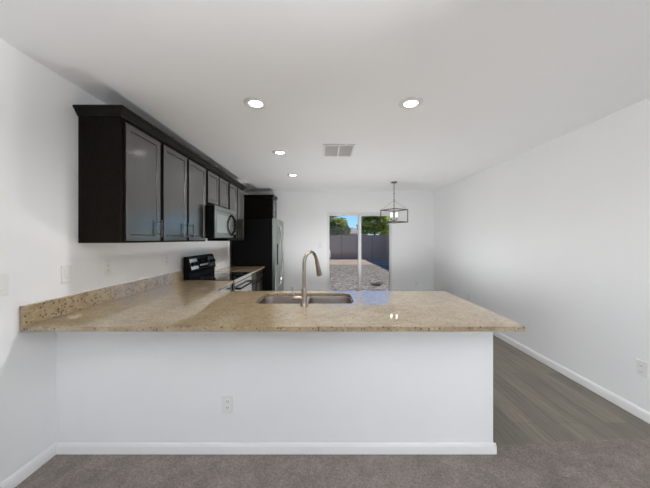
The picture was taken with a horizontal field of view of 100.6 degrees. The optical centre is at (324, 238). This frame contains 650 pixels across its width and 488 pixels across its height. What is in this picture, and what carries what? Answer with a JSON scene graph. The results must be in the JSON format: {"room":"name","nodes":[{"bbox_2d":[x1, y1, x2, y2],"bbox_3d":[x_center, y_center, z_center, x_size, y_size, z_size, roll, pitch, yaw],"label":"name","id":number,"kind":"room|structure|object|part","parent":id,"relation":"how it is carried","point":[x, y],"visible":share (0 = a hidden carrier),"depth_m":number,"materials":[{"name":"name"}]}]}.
{"room":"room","nodes":[
{"label":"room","id":0,"kind":"room"},
{"bbox_2d":[0,39,247,482],"bbox_3d":[-1.848,0.173,1.360,0.150,2.535,10.020,0,0,0],"label":"wall","id":1,"kind":"structure","parent":0,"point":[39,119],"depth_m":1.68,"materials":[{"name":"paint"}]},
{"bbox_2d":[0,273,8,295],"bbox_3d":[-1.767,0.249,1.450,0.010,0.120,0.121,0,0,0],"label":"light switch","id":2,"kind":"object","parent":1,"relation":"attached to","point":[4,277],"visible":1,"depth_m":1.48,"materials":[{"name":"white plastic"}]},
{"bbox_2d":[0,441,56,487],"bbox_3d":[-1.766,1.371,-0.860,0.014,0.075,5.280,0,0,0],"label":"baseboard","id":3,"kind":"structure","parent":1,"relation":"attached to","point":[20,475],"depth_m":1.61,"materials":[{"name":"white wood"}]},
{"bbox_2d":[61,265,71,283],"bbox_3d":[-1.767,0.239,1.848,0.010,0.120,0.075,0,0,0],"label":"light switch","id":4,"kind":"object","parent":1,"relation":"attached to","point":[66,270],"visible":1,"depth_m":1.84,"materials":[{"name":"white plastic"}]},
{"bbox_2d":[19,271,182,325],"bbox_3d":[-1.757,0.448,2.436,0.030,0.118,1.744,0,0,0],"label":"backsplash","id":5,"kind":"structure","parent":1,"relation":"attached to","point":[29,314],"depth_m":1.97,"materials":[{"name":"beige stone"}]},
{"bbox_2d":[103,260,110,275],"bbox_3d":[-1.768,0.235,2.196,0.010,0.120,0.075,0,0,0],"label":"wall outlet","id":6,"kind":"object","parent":1,"relation":"attached to","point":[106,264],"visible":1,"depth_m":2.19,"materials":[{"name":"white plastic"}]},
{"bbox_2d":[78,117,162,242],"bbox_3d":[-1.591,-0.425,2.167,0.362,0.908,0.456,0,0,0],"label":"upper cabinet","id":7,"kind":"object","parent":1,"relation":"attached to","point":[119,161],"visible":1,"depth_m":1.94,"materials":[{"name":"brown wood"}]},
{"bbox_3d":[-1.457,-0.417,2.171,0.020,0.864,0.409,0,0,0],"label":"cabinet door","id":8,"kind":"part","parent":7,"relation":"part of","materials":[{"name":"brown wood"}]},
{"bbox_3d":[-1.429,-0.091,2.343,0.038,0.150,0.012,0,0,0],"label":"handle","id":9,"kind":"part","parent":7,"relation":"part of","materials":[{"name":"silver metal"}]},
{"bbox_2d":[72,105,246,189],"bbox_3d":[-1.598,-0.911,3.399,0.348,0.063,3.010,0,0,0],"label":"crown molding","id":10,"kind":"structure","parent":1,"relation":"attached to","point":[122,111],"depth_m":2.16,"materials":[{"name":"black wood"}]},
{"bbox_2d":[159,140,205,241],"bbox_3d":[-1.591,-0.425,2.853,0.362,0.908,0.914,0,0,0],"label":"upper cabinet","id":11,"kind":"object","parent":1,"relation":"attached to","point":[182,179],"visible":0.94,"depth_m":2.73,"materials":[{"name":"brown wood"}]},
{"bbox_3d":[-1.457,-0.417,2.628,0.020,0.864,0.407,0,0,0],"label":"door","id":12,"kind":"part","parent":11,"relation":"part of","materials":[{"name":"brown wood"}]},
{"bbox_3d":[-1.457,-0.417,3.076,0.020,0.864,0.407,0,0,0],"label":"door","id":13,"kind":"part","parent":11,"relation":"part of","materials":[{"name":"brown wood"}]},
{"bbox_2d":[205,168,227,208],"bbox_3d":[-1.609,-0.650,3.691,0.325,0.458,0.761,0,0,0],"label":"upper cabinet","id":14,"kind":"object","parent":1,"relation":"attached to","point":[216,186],"visible":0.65,"depth_m":3.62,"materials":[{"name":"brown wood"}]},
{"bbox_3d":[-1.457,-0.652,3.507,0.020,0.393,0.325,0,0,0],"label":"door","id":15,"kind":"part","parent":14,"relation":"part of","materials":[{"name":"brown wood"}]},
{"bbox_2d":[206,205,235,237],"bbox_3d":[-1.520,-0.214,3.691,0.501,0.406,0.758,0,0,0],"label":"microwave","id":16,"kind":"object","parent":14,"relation":"attached to","point":[220,221],"visible":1,"depth_m":3.46,"materials":[{"name":"silver metal"}]},
{"bbox_3d":[-1.352,-0.186,3.599,0.024,0.342,0.573,0,0,0],"label":"door","id":17,"kind":"part","parent":16,"relation":"part of","materials":[{"name":"grey metal"}]},
{"bbox_3d":[-1.311,-0.197,3.862,0.081,0.307,0.030,0,0,0],"label":"handle","id":18,"kind":"part","parent":16,"relation":"part of","materials":[{"name":"black plastic"}]},
{"bbox_3d":[-1.352,-0.186,3.979,0.024,0.342,0.182,0,0,0],"label":"control panel","id":19,"kind":"part","parent":16,"relation":"part of","materials":[{"name":"black glass"}]},
{"bbox_3d":[-1.457,-0.652,3.876,0.020,0.393,0.328,0,0,0],"label":"door","id":20,"kind":"part","parent":14,"relation":"part of","materials":[{"name":"brown wood"}]},
{"bbox_2d":[208,181,243,240],"bbox_3d":[-1.591,-0.425,4.466,0.362,0.908,0.787,0,0,0],"label":"upper cabinet","id":21,"kind":"object","parent":1,"relation":"attached to","point":[235,194],"visible":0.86,"depth_m":4.41,"materials":[{"name":"brown wood"}]},
{"bbox_3d":[-1.457,-0.417,4.274,0.020,0.864,0.341,0,0,0],"label":"door","id":22,"kind":"part","parent":21,"relation":"part of","materials":[{"name":"brown wood"}]},
{"bbox_3d":[-1.457,-0.417,4.660,0.020,0.864,0.345,0,0,0],"label":"door","id":23,"kind":"part","parent":21,"relation":"part of","materials":[{"name":"brown wood"}]},
{"bbox_2d":[244,198,276,218],"bbox_3d":[-1.422,-0.649,6.000,0.700,0.460,0.439,0,0,0],"label":"upper cabinet","id":24,"kind":"object","parent":1,"relation":"attached to","point":[254,208],"visible":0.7,"depth_m":5.78,"materials":[{"name":"brown wood"}]},
{"bbox_2d":[244,195,277,200],"bbox_3d":[-1.429,-0.911,5.978,0.686,0.063,0.483,0,0,0],"label":"crown molding","id":25,"kind":"structure","parent":24,"relation":"attached to","point":[274,197],"depth_m":5.76,"materials":[{"name":"black wood"}]},
{"bbox_3d":[-1.119,-0.640,6.000,0.020,0.418,0.400,0,0,0],"label":"cabinet door","id":26,"kind":"part","parent":24,"relation":"part of","materials":[{"name":"brown wood"}]},
{"bbox_2d":[56,332,492,442],"bbox_3d":[-0.332,0.980,1.850,2.883,0.883,0.140,0,0,0],"label":"wall","id":27,"kind":"structure","parent":0,"point":[112,387],"depth_m":1.78,"materials":[{"name":"paint"}]},
{"bbox_2d":[222,395,233,412],"bbox_3d":[-0.639,1.085,1.775,0.075,0.120,0.010,0,0,0],"label":"wall outlet","id":28,"kind":"object","parent":27,"relation":"attached to","point":[227,400],"visible":1,"depth_m":1.77,"materials":[{"name":"white plastic"}]},
{"bbox_2d":[56,442,496,453],"bbox_3d":[-0.318,1.382,1.843,2.883,0.078,0.154,0,0,0],"label":"baseboard","id":29,"kind":"structure","parent":27,"relation":"attached to","point":[61,448],"depth_m":1.77,"materials":[{"name":"white wood"}]},
{"bbox_2d":[0,0,649,191],"bbox_3d":[0.367,-1.169,1.360,4.581,0.150,10.020,0,0,0],"label":"ceiling","id":30,"kind":"structure","parent":0,"point":[497,81],"depth_m":1.75,"materials":[{"name":"paint"}]},
{"bbox_2d":[244,97,267,108],"bbox_3d":[-0.555,-1.088,2.170,0.190,0.012,0.190,0,0,0],"label":"recessed light","id":31,"kind":"object","parent":30,"relation":"in","point":[252,102],"visible":1,"depth_m":2.15,"materials":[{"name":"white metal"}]},
{"bbox_2d":[272,150,287,154],"bbox_3d":[-0.566,-1.088,3.400,0.190,0.012,0.190,0,0,0],"label":"recessed light","id":32,"kind":"object","parent":30,"relation":"in","point":[277,152],"visible":1,"depth_m":3.38,"materials":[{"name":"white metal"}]},
{"bbox_2d":[323,144,355,156],"bbox_3d":[0.166,-1.088,3.330,0.372,0.012,0.440,0,0,0],"label":"ceiling vent","id":33,"kind":"object","parent":30,"relation":"in","point":[329,150],"visible":1,"depth_m":3.31,"materials":[{"name":"white metal"}]},
{"bbox_3d":[0.080,-1.087,3.330,0.155,0.012,0.380,0,0,0],"label":"louver panel","id":34,"kind":"part","parent":33,"relation":"part of","materials":[{"name":"white metal"}]},
{"bbox_3d":[0.253,-1.087,3.330,0.155,0.012,0.380,0,0,0],"label":"louver panel","id":35,"kind":"part","parent":33,"relation":"part of","materials":[{"name":"white metal"}]},
{"bbox_2d":[380,181,407,222],"bbox_3d":[1.325,-0.704,5.180,0.372,0.779,0.372,0,0,-31],"label":"pendant light","id":36,"kind":"object","parent":30,"relation":"hanging from","point":[392,182],"visible":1,"depth_m":5.13,"materials":[{"name":"silver metal"}]},
{"bbox_2d":[399,97,422,108],"bbox_3d":[0.690,-1.088,2.170,0.190,0.012,0.190,0,0,0],"label":"recessed light","id":37,"kind":"object","parent":30,"relation":"in","point":[410,102],"visible":1,"depth_m":2.15,"materials":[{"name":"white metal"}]},
{"bbox_2d":[15,335,649,487],"bbox_3d":[0.367,1.475,1.435,4.581,0.132,9.870,0,0,0],"label":"floor","id":38,"kind":"structure","parent":0,"point":[605,463],"depth_m":1.71,"materials":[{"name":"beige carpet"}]},
{"bbox_2d":[183,254,254,290],"bbox_3d":[-1.399,0.821,3.691,0.712,1.200,0.758,0,0,0],"label":"range","id":39,"kind":"object","parent":38,"relation":"on","point":[198,267],"visible":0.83,"depth_m":3.60,"materials":[{"name":"black metal"}]},
{"bbox_3d":[-1.660,0.318,3.427,0.034,0.133,0.190,0,0,0],"label":"control panel","id":40,"kind":"part","parent":39,"relation":"part of","materials":[{"name":"silver metal"}]},
{"bbox_3d":[-1.660,0.318,3.955,0.034,0.133,0.190,0,0,0],"label":"control panel","id":41,"kind":"part","parent":39,"relation":"part of","materials":[{"name":"silver metal"}]},
{"bbox_2d":[190,272,250,279],"bbox_3d":[-1.428,0.508,3.691,0.620,0.018,0.758,0,0,0],"label":"cooktop","id":42,"kind":"object","parent":39,"relation":"in","point":[208,275],"depth_m":3.60,"materials":[{"name":"grey"}]},
{"bbox_3d":[-1.119,0.862,3.691,0.029,0.618,0.750,0,0,0],"label":"oven door","id":43,"kind":"part","parent":39,"relation":"part of","materials":[{"name":"silver metal"}]},
{"bbox_3d":[-1.121,0.524,3.691,0.026,0.043,0.758,0,0,0],"label":"trim","id":44,"kind":"part","parent":39,"relation":"part of","materials":[{"name":"silver metal"}]},
{"bbox_3d":[-1.075,0.621,3.691,0.064,0.024,0.688,0,0,0],"label":"handle","id":45,"kind":"part","parent":39,"relation":"part of","materials":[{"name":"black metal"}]},
{"bbox_2d":[218,284,231,290],"bbox_3d":[-1.427,0.980,2.995,0.672,0.882,0.606,0,0,0],"label":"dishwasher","id":46,"kind":"object","parent":38,"relation":"on","point":[229,287],"visible":0.07,"depth_m":3.14,"materials":[{"name":"silver metal"}]},
{"bbox_2d":[251,269,262,290],"bbox_3d":[-1.437,0.980,4.516,0.670,0.883,0.868,0,0,0],"label":"base cabinet","id":47,"kind":"object","parent":38,"relation":"on","point":[257,285],"visible":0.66,"depth_m":4.56,"materials":[{"name":"black wood"}]},
{"bbox_2d":[215,266,263,273],"bbox_3d":[-1.444,0.522,4.529,0.655,0.030,0.911,0,0,0],"label":"countertop","id":48,"kind":"structure","parent":47,"relation":"on","point":[252,269],"depth_m":4.49,"materials":[{"name":"beige stone"}]},
{"bbox_3d":[-1.149,0.631,4.300,0.020,0.150,0.400,0,0,0],"label":"drawer","id":49,"kind":"part","parent":47,"relation":"part of","materials":[{"name":"brown wood"}]},
{"bbox_3d":[-1.149,1.014,4.300,0.020,0.585,0.400,0,0,0],"label":"cabinet door","id":50,"kind":"part","parent":47,"relation":"part of","materials":[{"name":"brown wood"}]},
{"bbox_3d":[-1.149,0.631,4.730,0.020,0.150,0.400,0,0,0],"label":"drawer","id":51,"kind":"part","parent":47,"relation":"part of","materials":[{"name":"brown wood"}]},
{"bbox_3d":[-1.149,1.014,4.730,0.020,0.585,0.400,0,0,0],"label":"cabinet door","id":52,"kind":"part","parent":47,"relation":"part of","materials":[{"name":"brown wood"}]},
{"bbox_2d":[231,219,283,290],"bbox_3d":[-1.283,0.521,5.455,0.904,1.800,0.910,0,0,0],"label":"refrigerator","id":53,"kind":"object","parent":38,"relation":"on","point":[262,244],"visible":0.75,"depth_m":5.00,"materials":[{"name":"black metal"}]},
{"bbox_3d":[-0.941,0.473,5.194,0.071,1.705,0.387,0,0,0],"label":"freezer door","id":54,"kind":"part","parent":53,"relation":"part of","materials":[{"name":"grey metal"}]},
{"bbox_3d":[-0.941,0.473,5.652,0.071,1.705,0.517,0,0,0],"label":"door","id":55,"kind":"part","parent":53,"relation":"part of","materials":[{"name":"grey metal"}]},
{"bbox_3d":[-0.875,0.331,5.345,0.088,1.188,0.026,0,0,0],"label":"handle","id":56,"kind":"part","parent":53,"relation":"part of","materials":[{"name":"silver metal"}]},
{"bbox_3d":[-0.875,0.331,5.435,0.088,1.188,0.026,0,0,0],"label":"handle","id":57,"kind":"part","parent":53,"relation":"part of","materials":[{"name":"silver metal"}]},
{"bbox_3d":[-0.153,0.980,2.281,0.935,0.883,0.713,0,0,0],"label":"base cabinet","id":58,"kind":"object","parent":38,"relation":"on","visible":0},
{"bbox_2d":[19,271,524,331],"bbox_3d":[-0.302,0.463,2.436,2.940,0.148,1.744,0,0,0],"label":"countertop","id":59,"kind":"structure","parent":58,"relation":"on","point":[168,302],"depth_m":1.84,"materials":[{"name":"beige stone"}]},
{"bbox_2d":[259,296,351,303],"bbox_3d":[-0.164,0.627,2.320,0.816,0.180,0.434,0,0,0],"label":"sink","id":60,"kind":"object","parent":59,"relation":"in","point":[272,299],"visible":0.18,"depth_m":2.52,"materials":[{"name":"silver metal"}]},
{"bbox_3d":[-0.362,0.627,2.320,0.390,0.180,0.404,0,0,0],"label":"bowl","id":61,"kind":"part","parent":60,"relation":"part of","materials":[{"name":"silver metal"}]},
{"bbox_3d":[0.043,0.627,2.320,0.372,0.180,0.404,0,0,0],"label":"bowl","id":62,"kind":"part","parent":60,"relation":"part of","materials":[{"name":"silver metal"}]},
{"bbox_2d":[291,250,321,306],"bbox_3d":[-0.114,0.298,2.128,0.104,0.417,0.305,0,0,44],"label":"kitchen faucet","id":63,"kind":"object","parent":59,"relation":"on","point":[303,297],"visible":1,"depth_m":2.04,"materials":[{"name":"silver metal"}]},
{"bbox_3d":[-0.216,0.413,2.050,0.080,0.098,0.026,0,0,0],"label":"lever","id":64,"kind":"part","parent":63,"relation":"part of","materials":[{"name":"silver metal"}]},
{"bbox_2d":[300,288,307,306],"bbox_3d":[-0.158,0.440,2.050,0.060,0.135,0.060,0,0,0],"label":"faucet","id":65,"kind":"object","parent":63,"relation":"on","point":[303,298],"depth_m":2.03,"materials":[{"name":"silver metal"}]},
{"bbox_3d":[-0.114,0.233,2.124,0.027,0.287,0.199,0,0,30],"label":"spout","id":66,"kind":"part","parent":63,"relation":"part of","materials":[{"name":"silver metal"}]},
{"bbox_2d":[248,192,433,290],"bbox_3d":[0.367,0.164,6.295,4.281,2.515,0.150,0,0,0],"label":"wall","id":67,"kind":"structure","parent":0,"point":[303,215],"depth_m":6.22,"materials":[{"name":"paint"}]},
{"bbox_2d":[327,212,391,290],"bbox_3d":[0.801,0.401,6.262,1.502,2.040,0.176,0,0,0],"label":"door","id":68,"kind":"structure","parent":67,"relation":"in","point":[359,214],"depth_m":6.23,"materials":[{"name":"white plastic"}]},
{"bbox_3d":[0.457,0.411,6.258,0.765,1.960,0.035,0,0,0],"label":"sliding panel","id":69,"kind":"part","parent":68,"relation":"part of","materials":[{"name":"clear glass"}]},
{"bbox_3d":[1.148,0.411,6.312,0.757,1.960,0.035,0,0,0],"label":"fixed panel","id":70,"kind":"part","parent":68,"relation":"part of","materials":[{"name":"clear glass"}]},
{"bbox_2d":[434,97,649,412],"bbox_3d":[2.583,0.173,1.360,0.150,2.535,10.020,0,0,0],"label":"wall","id":71,"kind":"structure","parent":0,"point":[551,238],"depth_m":2.80,"materials":[{"name":"paint"}]},
{"bbox_2d":[493,332,649,423],"bbox_3d":[2.501,1.381,1.360,0.014,0.080,9.720,0,0,0],"label":"baseboard","id":72,"kind":"structure","parent":71,"relation":"attached to","point":[617,400],"depth_m":2.60,"materials":[{"name":"white wood"}]},
{"bbox_2d":[636,359,647,377],"bbox_3d":[2.498,1.021,2.135,0.019,0.120,0.075,0,0,0],"label":"outlet","id":73,"kind":"object","parent":71,"relation":"attached to","point":[641,366],"visible":1,"depth_m":2.13,"materials":[{"name":"white plastic"}]},
{"label":"outside","id":74,"kind":"structure","parent":0,"visible":0},
{"bbox_2d":[329,259,388,264],"bbox_3d":[2.500,1.756,33.185,85.000,0.370,53.630,0,0,0],"label":"ground","id":75,"kind":"structure","parent":74,"point":[331,261],"depth_m":18.85,"materials":[{"name":"beige concrete"}]},
{"bbox_2d":[329,217,350,234],"bbox_3d":[1.035,-0.162,23.210,2.870,3.493,2.479,0,0,34],"label":"tree","id":76,"kind":"object","parent":75,"relation":"on","point":[337,226],"visible":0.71,"depth_m":22.44,"materials":[{"name":"green plant"}]},
{"bbox_2d":[329,235,385,258],"bbox_3d":[-3.525,0.631,21.100,16.990,1.880,0.240,0,0,0],"label":"fence","id":77,"kind":"object","parent":75,"relation":"on","point":[340,246],"visible":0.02,"depth_m":21.00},
{"bbox_2d":[329,264,388,290],"bbox_3d":[0.000,1.556,11.931,40.000,0.030,11.121,0,0,0],"label":"gravel bed","id":78,"kind":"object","parent":75,"relation":"on","point":[341,277],"visible":0.08,"depth_m":10.81,"materials":[{"name":"grey gravel"}]},
{"bbox_2d":[369,281,386,285],"bbox_3d":[1.741,1.467,8.899,0.623,0.176,0.347,0,0,0],"label":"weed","id":79,"kind":"object","parent":78,"relation":"on","point":[380,283],"visible":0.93,"depth_m":8.89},
{"bbox_2d":[350,227,368,234],"bbox_3d":[3.550,0.021,36.750,3.700,3.100,7.500,0,0,0],"label":"house","id":80,"kind":"structure","parent":75,"relation":"on","point":[354,231],"depth_m":33.59,"materials":[{"name":"beige paint"}]},
{"bbox_2d":[356,216,388,234],"bbox_3d":[4.380,-1.007,23.348,3.352,5.185,3.153,0,0,0],"label":"tree","id":81,"kind":"object","parent":75,"relation":"on","point":[372,224],"visible":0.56,"depth_m":22.72,"materials":[{"name":"green plant"}]},
{"bbox_2d":[386,235,388,259],"bbox_3d":[4.850,0.631,16.915,0.240,1.880,8.070,0,0,0],"label":"fence","id":82,"kind":"object","parent":75,"relation":"on","point":[387,236],"visible":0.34,"depth_m":20.52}
]}

